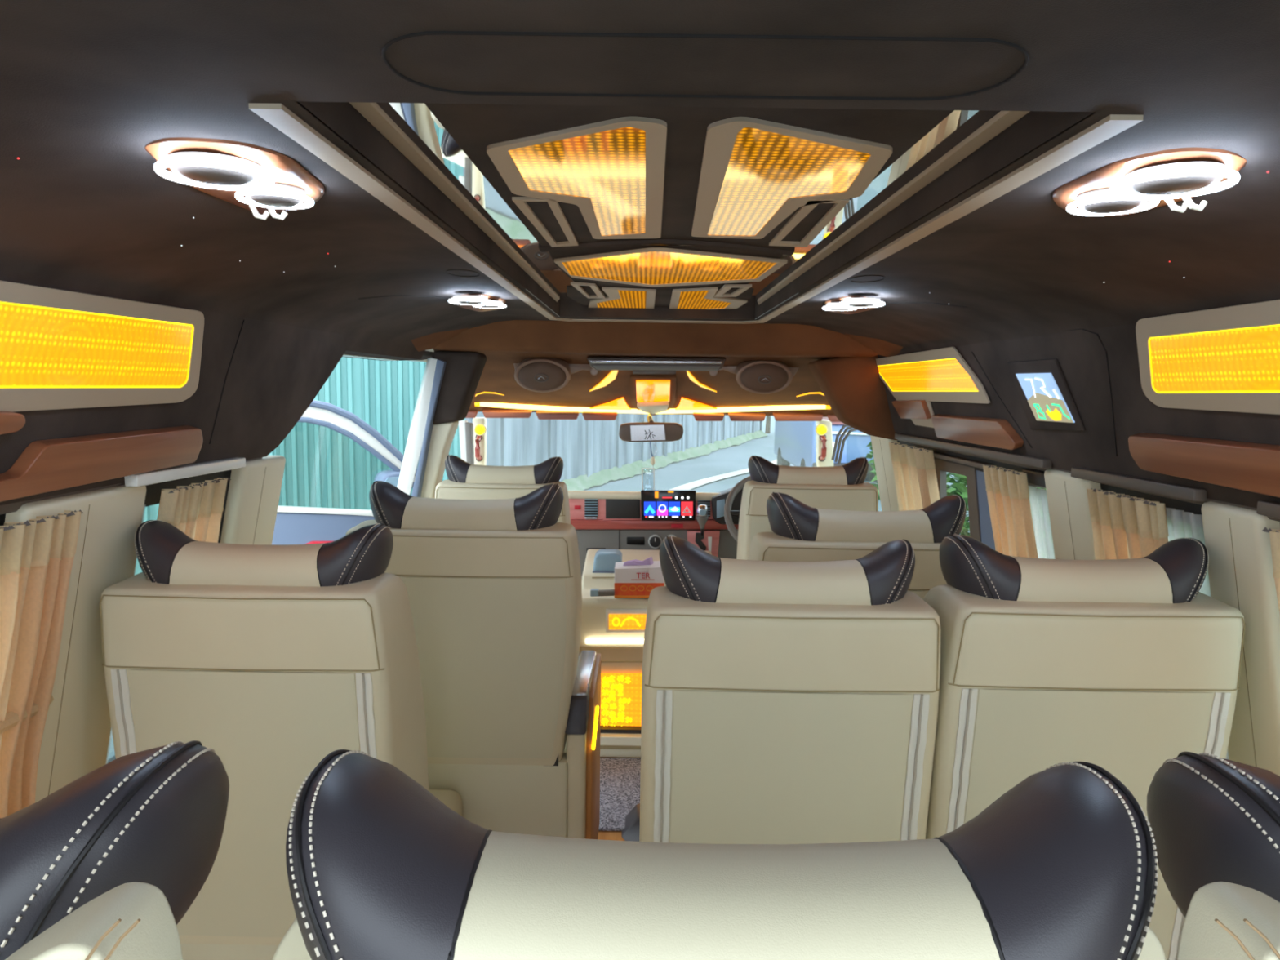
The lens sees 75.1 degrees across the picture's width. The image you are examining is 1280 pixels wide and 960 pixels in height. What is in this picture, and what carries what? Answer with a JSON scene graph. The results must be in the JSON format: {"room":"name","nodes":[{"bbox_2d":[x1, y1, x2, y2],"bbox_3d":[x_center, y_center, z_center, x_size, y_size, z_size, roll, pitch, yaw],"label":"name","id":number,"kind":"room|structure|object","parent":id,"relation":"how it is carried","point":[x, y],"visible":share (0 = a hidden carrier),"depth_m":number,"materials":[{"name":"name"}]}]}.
{"room":"vehicle interior","nodes":[
{"label":"vehicle interior","id":0,"kind":"room"},
{"bbox_2d":[0,275,355,505],"bbox_3d":[-0.809,-0.103,0.974,0.160,0.300,2.390,1,6,0],"label":"wall","id":1,"kind":"structure","parent":0,"point":[258,379],"depth_m":1.57,"materials":[{"name":"fabric"}]},
{"bbox_2d":[0,410,25,435],"bbox_3d":[-0.775,-0.062,0.946,0.032,0.049,0.178,1,6,0],"label":"trim","id":2,"kind":"structure","parent":1,"relation":"attached to","point":[10,421],"depth_m":1.01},
{"bbox_2d":[0,510,83,817],"bbox_3d":[-0.862,0.359,0.963,0.159,0.587,0.583,1,6,0],"label":"curtain","id":3,"kind":"object","parent":1,"relation":"hanging from","point":[37,556],"visible":0.91,"depth_m":1.13,"materials":[{"name":"beige fabric"}]},
{"bbox_2d":[0,425,203,502],"bbox_3d":[-0.792,-0.020,1.140,0.041,0.080,0.683,1,6,0],"label":"trim","id":4,"kind":"structure","parent":1,"relation":"attached to","point":[43,466],"depth_m":1.19,"materials":[{"name":"wood"}]},
{"bbox_2d":[0,280,204,411],"bbox_3d":[-0.753,-0.162,1.034,0.048,0.160,0.794,1,6,0],"label":"wall light","id":5,"kind":"object","parent":1,"relation":"attached to","point":[60,348],"visible":1,"depth_m":1.14,"materials":[{"name":"beige"}]},
{"bbox_2d":[0,457,262,515],"bbox_3d":[-0.859,0.068,0.808,0.067,0.016,2.020,1,6,0],"label":"trim","id":6,"kind":"structure","parent":1,"relation":"attached to","point":[14,507],"depth_m":1.14,"materials":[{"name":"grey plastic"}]},
{"bbox_2d":[342,351,433,360],"bbox_3d":[-0.842,-0.375,2.378,0.215,0.030,1.400,1,6,0],"label":"trim","id":7,"kind":"structure","parent":1,"relation":"attached to","point":[427,354],"depth_m":2.76,"materials":[{"name":"plastic"}]},
{"bbox_2d":[578,656,640,733],"bbox_3d":[0.036,0.959,3.740,2.000,0.160,1.180,1,6,0],"label":"floor","id":8,"kind":"structure","parent":0,"point":[603,729],"depth_m":3.15,"materials":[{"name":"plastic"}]},
{"bbox_2d":[465,411,762,481],"bbox_3d":[0.562,-2.741,20.766,0.300,4.700,27.539,3,7,18],"label":"wall","id":9,"kind":"structure","parent":0,"point":[588,447],"depth_m":15.82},
{"bbox_2d":[562,430,768,490],"bbox_3d":[0.774,-0.524,20.863,0.319,0.260,27.434,3,7,18],"label":"trim","id":10,"kind":"structure","parent":9,"relation":"attached to","point":[581,482],"depth_m":19.05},
{"bbox_2d":[597,756,640,840],"bbox_3d":[0.023,1.255,1.550,2.000,0.060,3.240,1,6,0],"label":"floor","id":11,"kind":"structure","parent":0,"point":[602,835],"depth_m":2.59,"materials":[{"name":"brown wood"}]},
{"bbox_2d":[0,740,229,959],"bbox_3d":[-0.436,0.708,0.682,0.518,1.207,0.665,1,6,0],"label":"passenger seat","id":12,"kind":"object","parent":11,"relation":"on","point":[108,864],"visible":1,"depth_m":0.39,"materials":[{"name":"beige"}]},
{"bbox_2d":[99,520,462,959],"bbox_3d":[-0.621,0.623,1.625,0.448,1.161,0.627,1,6,0],"label":"passenger seat","id":13,"kind":"object","parent":11,"relation":"on","point":[277,660],"visible":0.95,"depth_m":1.30,"materials":[{"name":"beige"}]},
{"bbox_2d":[428,789,462,816],"bbox_3d":[-0.624,0.830,1.687,0.421,0.175,0.550,1,6,0],"label":"seat cushion","id":14,"kind":"object","parent":13,"relation":"on","point":[451,799],"depth_m":1.90,"materials":[{"name":"leather"}]},
{"bbox_2d":[345,480,600,839],"bbox_3d":[-0.388,0.561,2.193,0.568,1.164,0.631,1,6,0],"label":"seat","id":15,"kind":"object","parent":11,"relation":"on","point":[513,708],"visible":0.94,"depth_m":1.90,"materials":[{"name":"beige"}]},
{"bbox_2d":[435,454,570,524],"bbox_3d":[-0.465,0.468,3.066,0.440,1.152,0.626,1,6,0],"label":"seat","id":16,"kind":"object","parent":11,"relation":"on","point":[466,481],"visible":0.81,"depth_m":2.74,"materials":[{"name":"beige"}]},
{"bbox_2d":[598,757,640,831],"bbox_3d":[-0.019,1.070,2.858,0.600,0.012,0.500,1,6,0],"label":"floor mat","id":17,"kind":"object","parent":11,"relation":"on","point":[620,777],"visible":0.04,"depth_m":2.85,"materials":[{"name":"carpet"}]},
{"bbox_2d":[621,803,639,841],"bbox_3d":[0.056,1.083,2.548,0.228,0.060,0.292,1,6,0],"label":"step","id":18,"kind":"structure","parent":11,"relation":"on","point":[631,830],"depth_m":2.59,"materials":[{"name":"grey"}]},
{"bbox_2d":[578,548,711,757],"bbox_3d":[0.034,0.673,3.335,0.530,0.698,0.522,1,6,0],"label":"console","id":19,"kind":"object","parent":11,"relation":"on","point":[613,628],"visible":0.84,"depth_m":3.14,"materials":[{"name":"beige"}]},
{"bbox_2d":[592,549,622,573],"bbox_3d":[-0.128,0.325,3.324,0.117,0.082,0.107,1,6,0],"label":"box","id":20,"kind":"object","parent":19,"relation":"on","point":[605,560],"visible":0.8,"depth_m":3.28,"materials":[{"name":"blue"}]},
{"bbox_2d":[614,556,663,597],"bbox_3d":[-0.002,0.362,3.134,0.185,0.141,0.122,1,6,0],"label":"tissue box","id":21,"kind":"object","parent":19,"relation":"on","point":[635,578],"visible":0.95,"depth_m":3.08,"materials":[{"name":"white"}]},
{"bbox_2d":[272,749,1165,959],"bbox_3d":[0.034,0.716,0.670,0.483,1.208,0.632,1,6,0],"label":"passenger seat","id":22,"kind":"object","parent":11,"relation":"on","point":[1062,865],"visible":1,"depth_m":0.36,"materials":[{"name":"beige"}]},
{"bbox_2d":[639,535,941,844],"bbox_3d":[0.228,0.643,1.592,0.456,1.153,0.626,1,6,0],"label":"passenger seat","id":23,"kind":"object","parent":11,"relation":"on","point":[783,702],"visible":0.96,"depth_m":1.26,"materials":[{"name":"beige"}]},
{"bbox_2d":[736,455,878,559],"bbox_3d":[0.555,0.478,3.042,0.440,1.167,0.628,1,6,0],"label":"seat","id":24,"kind":"object","parent":11,"relation":"on","point":[843,487],"visible":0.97,"depth_m":2.71,"materials":[{"name":"beige"}]},
{"bbox_2d":[747,492,987,599],"bbox_3d":[0.517,0.581,2.189,0.535,1.151,0.629,1,6,0],"label":"seat","id":25,"kind":"object","parent":11,"relation":"on","point":[801,532],"visible":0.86,"depth_m":1.85,"materials":[{"name":"beige"}]},
{"bbox_2d":[923,533,1245,959],"bbox_3d":[0.683,0.645,1.590,0.448,1.163,0.627,1,6,0],"label":"passenger seat","id":26,"kind":"object","parent":11,"relation":"on","point":[1124,668],"visible":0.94,"depth_m":1.26,"materials":[{"name":"beige"}]},
{"bbox_2d":[1146,751,1279,959],"bbox_3d":[0.461,0.718,0.678,0.547,1.214,0.665,1,6,0],"label":"passenger seat","id":27,"kind":"object","parent":11,"relation":"on","point":[1214,820],"visible":1,"depth_m":0.41,"materials":[{"name":"beige"}]},
{"bbox_2d":[0,0,1279,359],"bbox_3d":[0.046,-0.358,1.358,2.000,0.250,3.220,1,6,0],"label":"ceiling","id":28,"kind":"structure","parent":0,"point":[86,86],"depth_m":0.63,"materials":[{"name":"fabric"}]},
{"bbox_2d":[145,137,324,220],"bbox_3d":[-0.403,-0.297,0.872,0.146,0.036,0.302,1,6,0],"label":"recessed light","id":29,"kind":"object","parent":28,"relation":"in","point":[257,180],"visible":1,"depth_m":0.77,"materials":[{"name":"white plastic"}]},
{"bbox_2d":[448,293,506,311],"bbox_3d":[-0.410,-0.441,2.108,0.136,0.026,0.473,0,7,-10],"label":"recessed light","id":30,"kind":"object","parent":28,"relation":"in","point":[475,302],"visible":1,"depth_m":1.96,"materials":[{"name":"white plastic"}]},
{"bbox_2d":[425,103,954,309],"bbox_3d":[0.048,-0.424,1.595,0.510,0.018,2.106,1,6,0],"label":"ceiling light panel","id":31,"kind":"object","parent":28,"relation":"attached to","point":[748,187],"visible":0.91,"depth_m":0.97,"materials":[{"name":"plastic"}]},
{"bbox_2d":[248,102,1143,324],"bbox_3d":[0.048,-0.397,1.666,0.680,0.005,2.080,1,6,0],"label":"trim","id":32,"kind":"structure","parent":28,"relation":"attached to","point":[277,115],"depth_m":0.88,"materials":[{"name":"beige"}]},
{"bbox_2d":[299,102,1093,319],"bbox_3d":[0.048,-0.440,1.588,0.600,0.100,1.945,1,6,0],"label":"trim","id":33,"kind":"structure","parent":28,"relation":"attached to","point":[1035,128],"depth_m":0.98,"materials":[{"name":"plastic"}]},
{"bbox_2d":[373,102,1004,306],"bbox_3d":[0.048,-0.423,1.562,0.600,0.001,2.000,1,6,0],"label":"trim","id":34,"kind":"structure","parent":33,"relation":"attached to","point":[419,125],"depth_m":1.01,"materials":[{"name":"metal"}]},
{"bbox_2d":[348,102,1030,304],"bbox_3d":[0.047,-0.416,1.513,0.596,0.003,1.900,1,6,0],"label":"trim","id":35,"kind":"structure","parent":33,"relation":"attached to","point":[369,111],"depth_m":0.99,"materials":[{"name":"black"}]},
{"bbox_2d":[822,295,884,314],"bbox_3d":[0.516,-0.419,2.028,0.136,0.026,0.458,2,7,13],"label":"recessed light","id":36,"kind":"object","parent":28,"relation":"in","point":[850,304],"visible":1,"depth_m":1.89,"materials":[{"name":"white plastic"}]},
{"bbox_2d":[1053,147,1246,216],"bbox_3d":[0.501,-0.280,0.835,0.140,0.036,0.260,1,6,0],"label":"recessed light","id":37,"kind":"object","parent":28,"relation":"in","point":[1147,181],"visible":1,"depth_m":0.76,"materials":[{"name":"white plastic"}]},
{"bbox_2d":[433,348,877,417],"bbox_3d":[0.054,-0.375,3.369,1.740,0.250,1.060,1,6,0],"label":"console","id":38,"kind":"structure","parent":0,"point":[497,375],"depth_m":3.50,"materials":[{"name":"brown wood"}]},
{"bbox_2d":[482,409,532,417],"bbox_3d":[-0.607,-0.302,3.809,0.226,0.039,0.030,1,6,0],"label":"pad","id":39,"kind":"object","parent":38,"relation":"attached to","point":[487,413],"visible":1,"depth_m":3.79,"materials":[{"name":"brown"}]},
{"bbox_2d":[513,357,600,392],"bbox_3d":[-0.317,-0.412,3.166,0.334,0.159,0.219,1,6,0],"label":"speaker","id":40,"kind":"object","parent":38,"relation":"attached to","point":[539,375],"visible":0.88,"depth_m":3.08},
{"bbox_2d":[518,361,565,390],"bbox_3d":[-0.364,-0.385,3.084,0.180,0.106,0.048,1,6,0],"label":"grille","id":41,"kind":"object","parent":40,"relation":"attached to","point":[532,375],"depth_m":3.07,"materials":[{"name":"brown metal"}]},
{"bbox_2d":[535,410,578,419],"bbox_3d":[-0.377,-0.295,3.808,0.197,0.039,0.030,1,6,0],"label":"pad","id":42,"kind":"object","parent":38,"relation":"attached to","point":[541,415],"visible":1,"depth_m":3.79,"materials":[{"name":"brown"}]},
{"bbox_2d":[582,411,617,420],"bbox_3d":[-0.184,-0.292,3.807,0.160,0.039,0.030,1,6,0],"label":"pad","id":43,"kind":"object","parent":38,"relation":"attached to","point":[588,415],"visible":1,"depth_m":3.79,"materials":[{"name":"brown"}]},
{"bbox_2d":[475,370,824,415],"bbox_3d":[0.043,-0.367,3.563,1.581,0.205,0.728,1,6,0],"label":"panel","id":44,"kind":"object","parent":38,"relation":"attached to","point":[644,388],"visible":0.73,"depth_m":3.51,"materials":[{"name":"orange"}]},
{"bbox_2d":[618,413,683,442],"bbox_3d":[0.050,-0.232,3.726,0.283,0.116,0.244,1,6,0],"label":"mirror","id":45,"kind":"object","parent":38,"relation":"attached to","point":[649,431],"visible":1,"depth_m":3.62,"materials":[{"name":"brown plastic"}]},
{"bbox_2d":[636,400,668,414],"bbox_3d":[0.056,-0.341,3.550,0.138,0.136,0.467,1,6,0],"label":"ornament","id":46,"kind":"object","parent":38,"relation":"on","point":[651,407],"visible":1,"depth_m":3.65,"materials":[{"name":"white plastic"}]},
{"bbox_2d":[474,402,831,413],"bbox_3d":[0.054,-0.330,3.780,1.592,0.061,0.136,1,6,2],"label":"light strip","id":47,"kind":"object","parent":38,"relation":"attached to","point":[784,407],"visible":0.92,"depth_m":3.78,"materials":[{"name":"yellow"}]},
{"bbox_2d":[586,356,725,373],"bbox_3d":[0.060,-0.440,3.115,0.502,0.090,0.230,1,6,0],"label":"monitor","id":48,"kind":"object","parent":38,"relation":"attached to","point":[638,365],"visible":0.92,"depth_m":3.00,"materials":[{"name":"brown plastic"}]},
{"bbox_2d":[693,412,724,421],"bbox_3d":[0.313,-0.288,3.805,0.142,0.039,0.030,1,6,0],"label":"pad","id":49,"kind":"object","parent":38,"relation":"attached to","point":[698,416],"visible":1,"depth_m":3.79,"materials":[{"name":"brown"}]},
{"bbox_2d":[728,412,765,421],"bbox_3d":[0.488,-0.288,3.804,0.171,0.039,0.030,1,6,0],"label":"pad","id":50,"kind":"object","parent":38,"relation":"attached to","point":[734,416],"visible":1,"depth_m":3.79,"materials":[{"name":"brown"}]},
{"bbox_2d":[709,360,799,394],"bbox_3d":[0.439,-0.408,3.162,0.358,0.163,0.219,1,6,0],"label":"speaker","id":51,"kind":"object","parent":38,"relation":"attached to","point":[757,376],"visible":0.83,"depth_m":3.07},
{"bbox_2d":[740,363,788,391],"bbox_3d":[0.461,-0.378,3.079,0.180,0.106,0.048,1,6,0],"label":"grille","id":52,"kind":"object","parent":51,"relation":"attached to","point":[754,377],"depth_m":3.07,"materials":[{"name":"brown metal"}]},
{"bbox_2d":[772,412,822,421],"bbox_3d":[0.721,-0.287,3.803,0.229,0.039,0.030,1,6,0],"label":"pad","id":53,"kind":"object","parent":38,"relation":"attached to","point":[779,416],"visible":1,"depth_m":3.79,"materials":[{"name":"brown"}]},
{"bbox_2d":[877,323,1279,508],"bbox_3d":[0.893,-0.125,1.390,0.160,0.300,3.240,1,6,0],"label":"wall","id":54,"kind":"structure","parent":0,"point":[1100,367],"depth_m":1.56,"materials":[{"name":"fabric"}]},
{"bbox_2d":[410,320,902,356],"bbox_3d":[0.053,-0.461,2.695,1.600,0.114,0.460,1,6,0],"label":"trim","id":55,"kind":"structure","parent":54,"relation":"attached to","point":[517,336],"depth_m":2.77,"materials":[{"name":"brown fabric"}]},
{"bbox_2d":[808,355,897,439],"bbox_3d":[0.772,-0.308,3.000,0.319,0.319,0.140,1,6,0],"label":"trim","id":56,"kind":"structure","parent":54,"relation":"attached to","point":[853,387],"depth_m":2.93,"materials":[{"name":"brown fabric"}]},
{"bbox_2d":[891,400,931,419],"bbox_3d":[0.865,-0.226,2.650,0.037,0.066,0.326,1,6,0],"label":"trim","id":57,"kind":"structure","parent":54,"relation":"attached to","point":[907,409],"depth_m":2.61,"materials":[{"name":"wood"}]},
{"bbox_2d":[875,346,990,427],"bbox_3d":[0.854,-0.275,2.536,0.067,0.227,1.001,1,6,0],"label":"wall light","id":58,"kind":"object","parent":54,"relation":"attached to","point":[940,375],"visible":0.84,"depth_m":2.41,"materials":[{"name":"beige"}]},
{"bbox_2d":[931,413,1023,449],"bbox_3d":[0.873,-0.131,2.186,0.038,0.072,0.539,1,6,0],"label":"trim","id":59,"kind":"structure","parent":54,"relation":"attached to","point":[990,432],"depth_m":2.12,"materials":[{"name":"wood"}]},
{"bbox_2d":[1007,359,1084,431],"bbox_3d":[0.854,-0.178,1.760,0.046,0.150,0.276,1,6,0],"label":"wall display","id":60,"kind":"object","parent":54,"relation":"attached to","point":[1047,402],"visible":1,"depth_m":1.74,"materials":[{"name":"plastic"}]},
{"bbox_2d":[897,439,1279,521],"bbox_3d":[0.937,0.026,1.406,0.067,0.016,3.240,1,6,0],"label":"trim","id":61,"kind":"structure","parent":54,"relation":"attached to","point":[1202,503],"depth_m":1.66,"materials":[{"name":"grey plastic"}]},
{"bbox_2d":[1128,432,1279,497],"bbox_3d":[0.867,-0.005,1.106,0.042,0.078,0.703,1,6,0],"label":"trim","id":62,"kind":"structure","parent":54,"relation":"attached to","point":[1252,467],"depth_m":1.24,"materials":[{"name":"wood"}]},
{"bbox_2d":[1135,299,1279,414],"bbox_3d":[0.833,-0.154,1.054,0.046,0.152,0.680,1,6,0],"label":"wall light","id":63,"kind":"object","parent":54,"relation":"attached to","point":[1224,358],"visible":1,"depth_m":1.21,"materials":[{"name":"beige"}]},
{"bbox_2d":[1256,500,1279,519],"bbox_3d":[0.884,0.061,1.003,0.022,0.024,0.359,1,6,0],"label":"rail","id":64,"kind":"object","parent":54,"relation":"attached to","point":[1270,508],"visible":1,"depth_m":1.16,"materials":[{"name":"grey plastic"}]},
{"bbox_3d":[-0.988,0.878,1.553,0.072,0.660,3.320,1,6,0],"label":"wall","id":65,"kind":"structure","parent":0,"visible":0},
{"bbox_2d":[4,484,146,802],"bbox_3d":[-0.905,0.295,1.274,0.177,0.562,0.275,1,6,0],"label":"trim","id":66,"kind":"structure","parent":65,"relation":"attached to","point":[75,740],"depth_m":1.29,"materials":[{"name":"beige"}]},
{"bbox_2d":[107,457,245,763],"bbox_3d":[-0.891,0.256,1.545,0.187,0.580,0.397,1,6,0],"label":"window","id":67,"kind":"structure","parent":65,"relation":"in","point":[153,495],"depth_m":1.48,"materials":[{"name":"grey metal"}]},
{"bbox_2d":[156,476,231,542],"bbox_3d":[-0.855,0.275,1.529,0.149,0.547,0.210,1,6,0],"label":"curtain","id":68,"kind":"object","parent":67,"relation":"in","point":[196,509],"visible":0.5,"depth_m":1.50,"materials":[{"name":"beige fabric"}]},
{"bbox_2d":[220,455,285,544],"bbox_3d":[-0.902,0.232,1.843,0.177,0.562,0.200,1,6,0],"label":"trim","id":69,"kind":"structure","parent":65,"relation":"attached to","point":[254,489],"depth_m":1.78,"materials":[{"name":"beige"}]},
{"bbox_2d":[396,357,436,495],"bbox_3d":[-0.809,0.012,2.924,0.241,0.878,0.080,1,6,0],"label":"trim","id":70,"kind":"structure","parent":65,"relation":"attached to","point":[413,448],"depth_m":2.87,"materials":[{"name":"white paint"}]},
{"bbox_2d":[411,359,446,497],"bbox_3d":[-0.755,0.017,2.904,0.166,0.870,0.050,1,6,0],"label":"trim","id":71,"kind":"structure","parent":65,"relation":"attached to","point":[441,364],"depth_m":2.86,"materials":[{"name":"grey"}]},
{"bbox_2d":[421,421,458,498],"bbox_3d":[-0.745,0.122,2.987,0.180,0.667,0.100,1,6,0],"label":"trim","id":72,"kind":"structure","parent":65,"relation":"attached to","point":[442,435],"depth_m":2.92,"materials":[{"name":"beige"}]},
{"bbox_2d":[431,351,486,424],"bbox_3d":[-0.642,-0.324,2.936,0.184,0.255,0.140,1,6,0],"label":"trim","id":73,"kind":"structure","parent":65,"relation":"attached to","point":[463,371],"depth_m":2.87,"materials":[{"name":"plastic"}]},
{"bbox_3d":[1.045,0.891,1.694,0.072,0.660,3.620,1,6,0],"label":"wall","id":74,"kind":"structure","parent":0,"visible":0},
{"bbox_2d":[870,435,898,511],"bbox_3d":[0.988,0.109,3.176,0.177,0.562,0.260,1,6,0],"label":"trim","id":75,"kind":"structure","parent":74,"relation":"attached to","point":[881,449],"depth_m":3.15,"materials":[{"name":"beige"}]},
{"bbox_2d":[894,433,1052,550],"bbox_3d":[0.971,0.179,2.446,0.187,0.584,1.207,1,6,0],"label":"window","id":76,"kind":"structure","parent":74,"relation":"in","point":[980,520],"depth_m":2.31,"materials":[{"name":"black metal"}]},
{"bbox_2d":[888,442,940,511],"bbox_3d":[0.935,0.161,2.756,0.152,0.551,0.392,1,6,0],"label":"curtain","id":77,"kind":"object","parent":76,"relation":"hanging from","point":[913,468],"visible":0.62,"depth_m":2.71,"materials":[{"name":"beige fabric"}]},
{"bbox_2d":[982,464,1038,558],"bbox_3d":[0.930,0.243,2.046,0.148,0.547,0.213,1,6,0],"label":"curtain","id":78,"kind":"object","parent":76,"relation":"hanging from","point":[1007,490],"visible":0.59,"depth_m":2.00,"materials":[{"name":"beige fabric"}]},
{"bbox_2d":[1022,468,1045,488],"bbox_3d":[0.915,-0.001,1.906,0.020,0.039,0.147,1,6,0],"label":"roller blind","id":79,"kind":"object","parent":76,"relation":"attached to","point":[1035,477],"visible":0.6,"depth_m":1.91,"materials":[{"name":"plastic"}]},
{"bbox_2d":[1028,485,1055,559],"bbox_3d":[0.967,0.273,1.945,0.119,0.510,0.163,1,6,0],"label":"sheer curtain","id":80,"kind":"object","parent":79,"relation":"hanging from","point":[1037,496],"visible":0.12,"depth_m":1.93,"materials":[{"name":"fabric"}]},
{"bbox_2d":[1044,468,1101,559],"bbox_3d":[0.980,0.264,1.793,0.177,0.562,0.185,1,6,0],"label":"trim","id":81,"kind":"structure","parent":74,"relation":"attached to","point":[1071,526],"depth_m":1.76,"materials":[{"name":"beige"}]},
{"bbox_2d":[1071,466,1206,515],"bbox_3d":[0.966,0.283,1.536,0.187,0.582,0.383,1,6,0],"label":"window","id":82,"kind":"structure","parent":74,"relation":"in","point":[1188,507],"depth_m":1.46,"materials":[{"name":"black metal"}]},
{"bbox_2d":[1086,488,1168,559],"bbox_3d":[0.927,0.299,1.536,0.150,0.549,0.215,1,6,0],"label":"curtain","id":83,"kind":"object","parent":82,"relation":"in","point":[1125,526],"visible":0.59,"depth_m":1.51,"materials":[{"name":"beige fabric"}]},
{"bbox_2d":[1165,507,1229,759],"bbox_3d":[0.960,0.319,1.424,0.123,0.535,0.158,1,6,0],"label":"sheer curtain","id":84,"kind":"object","parent":82,"relation":"hanging from","point":[1180,523],"visible":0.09,"depth_m":1.39,"materials":[{"name":"fabric"}]},
{"bbox_2d":[1200,501,1279,776],"bbox_3d":[0.977,0.320,1.296,0.177,0.562,0.135,1,6,0],"label":"trim","id":85,"kind":"structure","parent":74,"relation":"attached to","point":[1240,568],"depth_m":1.26,"materials":[{"name":"beige"}]},
{"bbox_3d":[0.983,0.389,0.687,0.142,0.562,1.090,1,6,0],"label":"window","id":86,"kind":"structure","parent":74,"relation":"in","visible":0},
{"bbox_2d":[1262,526,1279,614],"bbox_3d":[0.926,0.360,0.990,0.150,0.549,0.406,1,6,0],"label":"curtain","id":87,"kind":"object","parent":86,"relation":"in","point":[1274,534],"visible":1,"depth_m":1.14,"materials":[{"name":"beige fabric"}]},
{"bbox_3d":[1.018,0.551,3.870,0.090,0.850,1.020,1,6,0],"label":"wall","id":88,"kind":"structure","parent":0,"visible":0},
{"bbox_2d":[271,400,417,545],"bbox_3d":[-1.315,0.394,3.665,0.847,1.528,0.166,-3,7,-30],"label":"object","id":89,"kind":"structure","parent":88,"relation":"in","point":[294,525],"depth_m":3.63,"materials":[{"name":"white paint"}]},
{"bbox_2d":[373,469,399,481],"bbox_3d":[-1.117,0.005,3.736,0.125,0.091,0.160,-3,7,-30],"label":"mirror","id":90,"kind":"object","parent":89,"relation":"attached to","point":[388,475],"depth_m":3.67,"materials":[{"name":"blue mirror"}]},
{"bbox_2d":[458,420,467,462],"bbox_3d":[-0.785,-0.149,3.736,0.047,0.235,0.050,1,6,0],"label":"trim","id":91,"kind":"structure","parent":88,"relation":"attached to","point":[462,423],"depth_m":3.71,"materials":[{"name":"white paint"}]},
{"bbox_2d":[465,422,474,464],"bbox_3d":[-0.760,-0.058,3.726,0.036,0.399,0.050,1,6,0],"label":"trim","id":92,"kind":"structure","parent":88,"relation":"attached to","point":[468,426],"depth_m":3.69,"materials":[{"name":"grey plastic"}]},
{"bbox_2d":[472,417,486,465],"bbox_3d":[-0.762,-0.075,3.951,0.064,0.444,0.060,1,6,0],"label":"trim","id":93,"kind":"structure","parent":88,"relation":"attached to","point":[482,444],"depth_m":3.91,"materials":[{"name":"beige"}]},
{"bbox_2d":[568,486,743,579],"bbox_3d":[0.048,0.256,4.056,1.860,0.576,0.876,1,6,0],"label":"dashboard","id":94,"kind":"object","parent":88,"relation":"attached to","point":[600,519],"visible":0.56,"depth_m":3.65,"materials":[{"name":"red"}]},
{"bbox_2d":[584,498,597,516],"bbox_3d":[-0.214,0.120,3.664,0.057,0.082,0.020,1,6,0],"label":"vent","id":95,"kind":"object","parent":94,"relation":"attached to","point":[590,504],"depth_m":3.65,"materials":[{"name":"grey"}]},
{"bbox_2d":[640,489,695,520],"bbox_3d":[0.122,0.110,3.619,0.239,0.137,0.031,1,6,0],"label":"screen","id":96,"kind":"object","parent":94,"relation":"attached to","point":[656,504],"visible":1,"depth_m":3.61,"materials":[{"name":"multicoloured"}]},
{"bbox_2d":[696,504,708,535],"bbox_3d":[0.264,0.174,3.569,0.052,0.150,0.130,1,6,0],"label":"lever","id":97,"kind":"object","parent":94,"relation":"on","point":[702,517],"visible":1,"depth_m":3.51,"materials":[{"name":"grey plastic"}]},
{"bbox_2d":[697,500,710,516],"bbox_3d":[0.281,0.122,3.661,0.058,0.079,0.020,1,6,0],"label":"vent","id":98,"kind":"object","parent":94,"relation":"attached to","point":[707,503],"depth_m":3.65,"materials":[{"name":"silver"}]},
{"bbox_2d":[711,486,743,524],"bbox_3d":[0.556,0.106,3.651,0.487,0.173,0.100,1,6,0],"label":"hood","id":99,"kind":"object","parent":94,"relation":"attached to","point":[718,499],"depth_m":3.60,"materials":[{"name":"grey plastic"}]},
{"bbox_2d":[724,475,751,541],"bbox_3d":[0.547,0.139,3.394,0.352,0.321,0.344,-5,9,-43],"label":"steering wheel","id":100,"kind":"object","parent":94,"relation":"attached to","point":[728,513],"visible":0.22,"depth_m":3.39,"materials":[{"name":"grey plastic"}]},
{"bbox_2d":[816,419,834,466],"bbox_3d":[0.882,-0.071,3.942,0.102,0.432,0.060,1,6,0],"label":"trim","id":101,"kind":"structure","parent":88,"relation":"attached to","point":[828,462],"depth_m":3.90,"materials":[{"name":"beige"}]},
{"label":"outside","id":102,"kind":"structure","parent":0,"visible":0},
{"bbox_2d":[107,415,1037,759],"bbox_3d":[0.180,-1.424,30.028,80.000,0.001,80.000,1,6,0],"label":"ground","id":103,"kind":"structure","parent":102,"point":[733,458],"depth_m":19.23,"materials":[{"name":"concrete"}]},
{"bbox_2d":[134,356,465,575],"bbox_3d":[-5.341,-0.655,6.389,7.833,3.600,0.108,-1,7,-14],"label":"corrugated fence","id":104,"kind":"object","parent":103,"relation":"on","point":[324,468],"visible":0.08,"depth_m":7.11,"materials":[{"name":"teal metal"}]},
{"bbox_2d":[669,459,777,489],"bbox_3d":[2.880,-0.307,20.187,10.160,0.001,25.762,1,6,0],"label":"curb","id":105,"kind":"object","parent":103,"relation":"on","point":[691,485],"depth_m":17.33,"materials":[{"name":"beige"}]},
{"bbox_2d":[773,417,877,481],"bbox_3d":[4.071,-0.974,17.139,1.900,2.100,4.568,1,6,0],"label":"van","id":106,"kind":"object","parent":103,"relation":"on","point":[795,442],"visible":0.3,"depth_m":15.47,"materials":[{"name":"blue"}]},
{"bbox_2d":[865,441,1044,536],"bbox_3d":[3.275,-0.010,6.608,2.868,2.526,2.863,1,6,0],"label":"leafy shrub","id":107,"kind":"object","parent":103,"relation":"on","point":[959,486],"visible":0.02,"depth_m":6.71,"materials":[{"name":"green plant"}]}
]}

